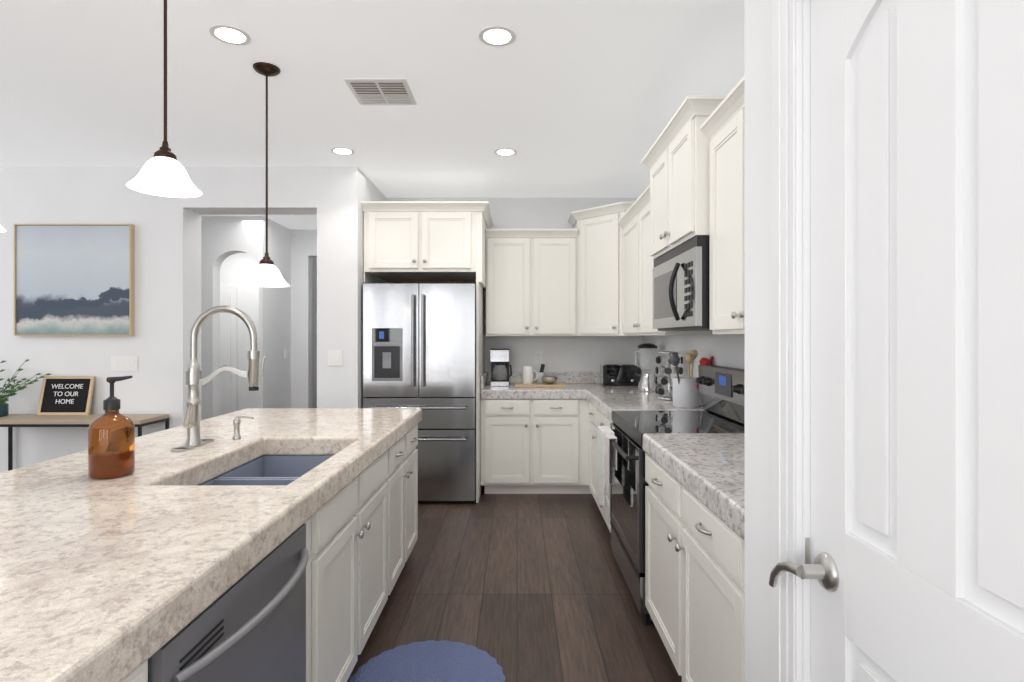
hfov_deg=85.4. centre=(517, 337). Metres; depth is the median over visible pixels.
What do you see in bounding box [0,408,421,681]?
countertop
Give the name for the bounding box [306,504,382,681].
base cabinet
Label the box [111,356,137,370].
switch plate
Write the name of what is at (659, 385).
backsplash
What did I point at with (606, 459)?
towel
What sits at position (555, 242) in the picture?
upper cabinet
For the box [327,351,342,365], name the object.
switch plate
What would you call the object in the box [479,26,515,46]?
recessed light
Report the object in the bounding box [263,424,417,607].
base cabinet
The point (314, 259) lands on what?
wall
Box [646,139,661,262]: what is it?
upper cabinet
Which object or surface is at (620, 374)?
toaster
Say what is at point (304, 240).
wall
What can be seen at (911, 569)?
door
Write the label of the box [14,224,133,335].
canvas art
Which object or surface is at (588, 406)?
base cabinet
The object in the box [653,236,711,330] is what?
microwave
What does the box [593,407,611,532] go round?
base cabinet
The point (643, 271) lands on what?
upper cabinet
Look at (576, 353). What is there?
wall
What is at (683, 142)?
upper cabinet
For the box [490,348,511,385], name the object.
coffee maker
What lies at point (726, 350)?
wall
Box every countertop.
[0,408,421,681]
[481,384,585,399]
[580,384,705,422]
[643,433,744,540]
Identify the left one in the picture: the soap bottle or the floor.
the soap bottle
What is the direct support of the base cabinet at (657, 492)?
on the floor
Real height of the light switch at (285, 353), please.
0.120 m
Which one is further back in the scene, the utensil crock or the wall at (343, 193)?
the wall at (343, 193)
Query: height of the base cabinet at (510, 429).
0.832 m
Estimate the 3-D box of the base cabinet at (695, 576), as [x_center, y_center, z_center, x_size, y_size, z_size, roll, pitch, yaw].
[0.919,0.954,1.740,0.645,0.832,0.743,0,0,0]
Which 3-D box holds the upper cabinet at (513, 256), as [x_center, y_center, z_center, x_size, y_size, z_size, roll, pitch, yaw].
[-0.043,-0.502,5.253,0.488,0.975,0.347,0,0,0]
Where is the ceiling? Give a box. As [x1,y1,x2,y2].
[0,0,744,228]
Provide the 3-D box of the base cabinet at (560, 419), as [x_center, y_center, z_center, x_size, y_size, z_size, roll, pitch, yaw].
[0.292,0.954,5.102,0.472,0.832,0.649,0,0,0]
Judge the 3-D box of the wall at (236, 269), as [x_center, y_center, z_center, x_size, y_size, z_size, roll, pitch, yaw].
[-3.984,0.000,8.065,2.433,2.740,0.150,0,0,0]
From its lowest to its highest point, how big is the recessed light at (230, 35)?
0.004 m
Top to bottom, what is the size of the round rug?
0.011 m
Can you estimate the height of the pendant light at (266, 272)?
1.102 m
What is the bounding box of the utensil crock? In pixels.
[669,350,712,407]
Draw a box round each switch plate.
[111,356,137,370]
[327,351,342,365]
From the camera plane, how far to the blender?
4.63 m
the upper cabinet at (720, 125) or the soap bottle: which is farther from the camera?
the upper cabinet at (720, 125)
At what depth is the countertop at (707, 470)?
2.00 m
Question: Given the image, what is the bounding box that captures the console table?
[0,414,168,470]
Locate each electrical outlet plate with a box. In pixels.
[535,351,541,362]
[691,360,694,375]
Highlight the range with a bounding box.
[609,365,744,624]
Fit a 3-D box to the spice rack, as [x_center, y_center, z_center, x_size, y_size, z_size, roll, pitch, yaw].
[1.110,0.274,4.050,0.197,0.350,0.197,0,0,0]
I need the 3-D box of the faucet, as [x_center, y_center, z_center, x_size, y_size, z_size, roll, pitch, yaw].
[-1.213,0.157,2.310,0.329,0.585,0.256,0,0,0]
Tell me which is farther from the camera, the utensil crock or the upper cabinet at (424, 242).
the upper cabinet at (424, 242)
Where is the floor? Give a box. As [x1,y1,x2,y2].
[347,485,681,681]
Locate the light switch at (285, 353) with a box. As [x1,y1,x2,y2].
[284,349,286,358]
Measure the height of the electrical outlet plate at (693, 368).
0.120 m
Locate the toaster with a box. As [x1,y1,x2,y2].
[600,364,641,385]
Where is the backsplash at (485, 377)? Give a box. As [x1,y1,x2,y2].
[481,372,488,388]
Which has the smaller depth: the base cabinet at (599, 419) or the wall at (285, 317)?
the base cabinet at (599, 419)
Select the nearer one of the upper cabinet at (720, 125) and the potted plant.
the upper cabinet at (720, 125)
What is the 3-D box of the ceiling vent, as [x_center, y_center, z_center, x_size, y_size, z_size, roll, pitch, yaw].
[-0.753,-1.365,3.090,0.330,0.008,0.320,0,0,0]
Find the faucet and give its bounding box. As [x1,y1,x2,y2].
[171,305,264,451]
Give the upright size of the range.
1.200 m
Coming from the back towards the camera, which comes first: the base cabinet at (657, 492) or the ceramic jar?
the ceramic jar
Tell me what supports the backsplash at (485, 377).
attached to the wall at (576, 353)
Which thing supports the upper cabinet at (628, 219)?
attached to the wall at (726, 350)
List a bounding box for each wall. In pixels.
[0,167,316,472]
[201,216,272,419]
[220,253,258,410]
[273,221,292,407]
[293,229,316,407]
[312,257,316,407]
[317,167,385,407]
[386,198,643,371]
[644,334,744,378]
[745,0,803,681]
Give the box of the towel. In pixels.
[597,426,616,506]
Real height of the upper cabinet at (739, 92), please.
0.975 m
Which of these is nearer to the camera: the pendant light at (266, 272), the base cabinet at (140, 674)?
the base cabinet at (140, 674)
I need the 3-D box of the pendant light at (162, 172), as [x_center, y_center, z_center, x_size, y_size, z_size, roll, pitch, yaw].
[-1.205,-0.938,1.900,0.220,0.862,0.220,0,0,0]
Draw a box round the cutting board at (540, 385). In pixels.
[515,383,565,386]
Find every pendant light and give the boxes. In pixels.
[126,0,201,197]
[243,62,289,286]
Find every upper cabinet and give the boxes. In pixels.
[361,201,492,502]
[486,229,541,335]
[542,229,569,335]
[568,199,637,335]
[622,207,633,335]
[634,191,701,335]
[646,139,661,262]
[662,95,729,254]
[702,91,733,334]
[734,79,744,333]
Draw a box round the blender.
[635,343,656,391]
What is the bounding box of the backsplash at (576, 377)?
[489,372,599,383]
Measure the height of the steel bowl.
0.065 m
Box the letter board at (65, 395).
[37,376,94,414]
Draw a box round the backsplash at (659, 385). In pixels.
[643,372,702,405]
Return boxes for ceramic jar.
[536,364,544,382]
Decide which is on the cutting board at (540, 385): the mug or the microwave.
the mug
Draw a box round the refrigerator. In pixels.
[363,284,475,501]
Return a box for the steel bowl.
[541,376,557,383]
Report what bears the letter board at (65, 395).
on the console table
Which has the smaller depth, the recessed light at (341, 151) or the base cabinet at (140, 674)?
the base cabinet at (140, 674)
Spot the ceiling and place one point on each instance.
(574, 98)
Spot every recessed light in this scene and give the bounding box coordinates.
[209,25,250,45]
[331,147,354,154]
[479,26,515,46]
[494,148,516,155]
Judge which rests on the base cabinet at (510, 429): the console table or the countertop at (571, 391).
the countertop at (571, 391)
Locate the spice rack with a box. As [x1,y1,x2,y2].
[655,351,682,399]
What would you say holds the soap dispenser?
on the countertop at (120, 579)
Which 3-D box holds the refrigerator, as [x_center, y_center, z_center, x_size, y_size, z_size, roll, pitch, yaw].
[-0.803,0.464,4.925,0.917,1.812,0.911,0,0,0]
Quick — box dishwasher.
[148,524,308,681]
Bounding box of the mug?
[522,366,537,383]
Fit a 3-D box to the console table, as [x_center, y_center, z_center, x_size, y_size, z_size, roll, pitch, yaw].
[-3.415,0.990,4.262,1.270,0.760,0.340,0,0,0]
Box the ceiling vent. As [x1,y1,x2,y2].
[343,78,416,104]
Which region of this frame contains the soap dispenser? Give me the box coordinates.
[233,416,253,439]
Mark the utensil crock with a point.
(686, 394)
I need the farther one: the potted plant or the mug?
the mug
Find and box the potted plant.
[0,359,51,416]
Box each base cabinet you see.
[123,660,147,681]
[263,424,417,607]
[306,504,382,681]
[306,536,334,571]
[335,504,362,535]
[481,399,540,493]
[541,400,580,493]
[585,400,593,494]
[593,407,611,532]
[645,453,669,653]
[669,475,744,681]
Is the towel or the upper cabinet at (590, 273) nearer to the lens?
the towel
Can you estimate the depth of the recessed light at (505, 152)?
4.09 m
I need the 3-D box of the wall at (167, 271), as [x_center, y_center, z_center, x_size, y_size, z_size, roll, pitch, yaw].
[-4.303,0.000,4.582,5.393,2.740,0.260,0,0,0]
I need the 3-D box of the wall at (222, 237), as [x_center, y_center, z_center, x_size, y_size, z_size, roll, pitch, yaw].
[-4.934,0.000,6.325,4.133,2.740,0.150,0,0,0]
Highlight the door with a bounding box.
[769,0,1023,681]
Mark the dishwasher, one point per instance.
(250, 626)
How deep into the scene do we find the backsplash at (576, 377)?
5.40 m
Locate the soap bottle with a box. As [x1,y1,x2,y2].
[88,376,134,478]
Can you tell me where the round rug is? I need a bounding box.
[350,640,504,681]
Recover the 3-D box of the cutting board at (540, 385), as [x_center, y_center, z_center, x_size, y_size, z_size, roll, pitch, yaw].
[0.210,0.439,5.160,0.460,0.020,0.280,0,0,0]

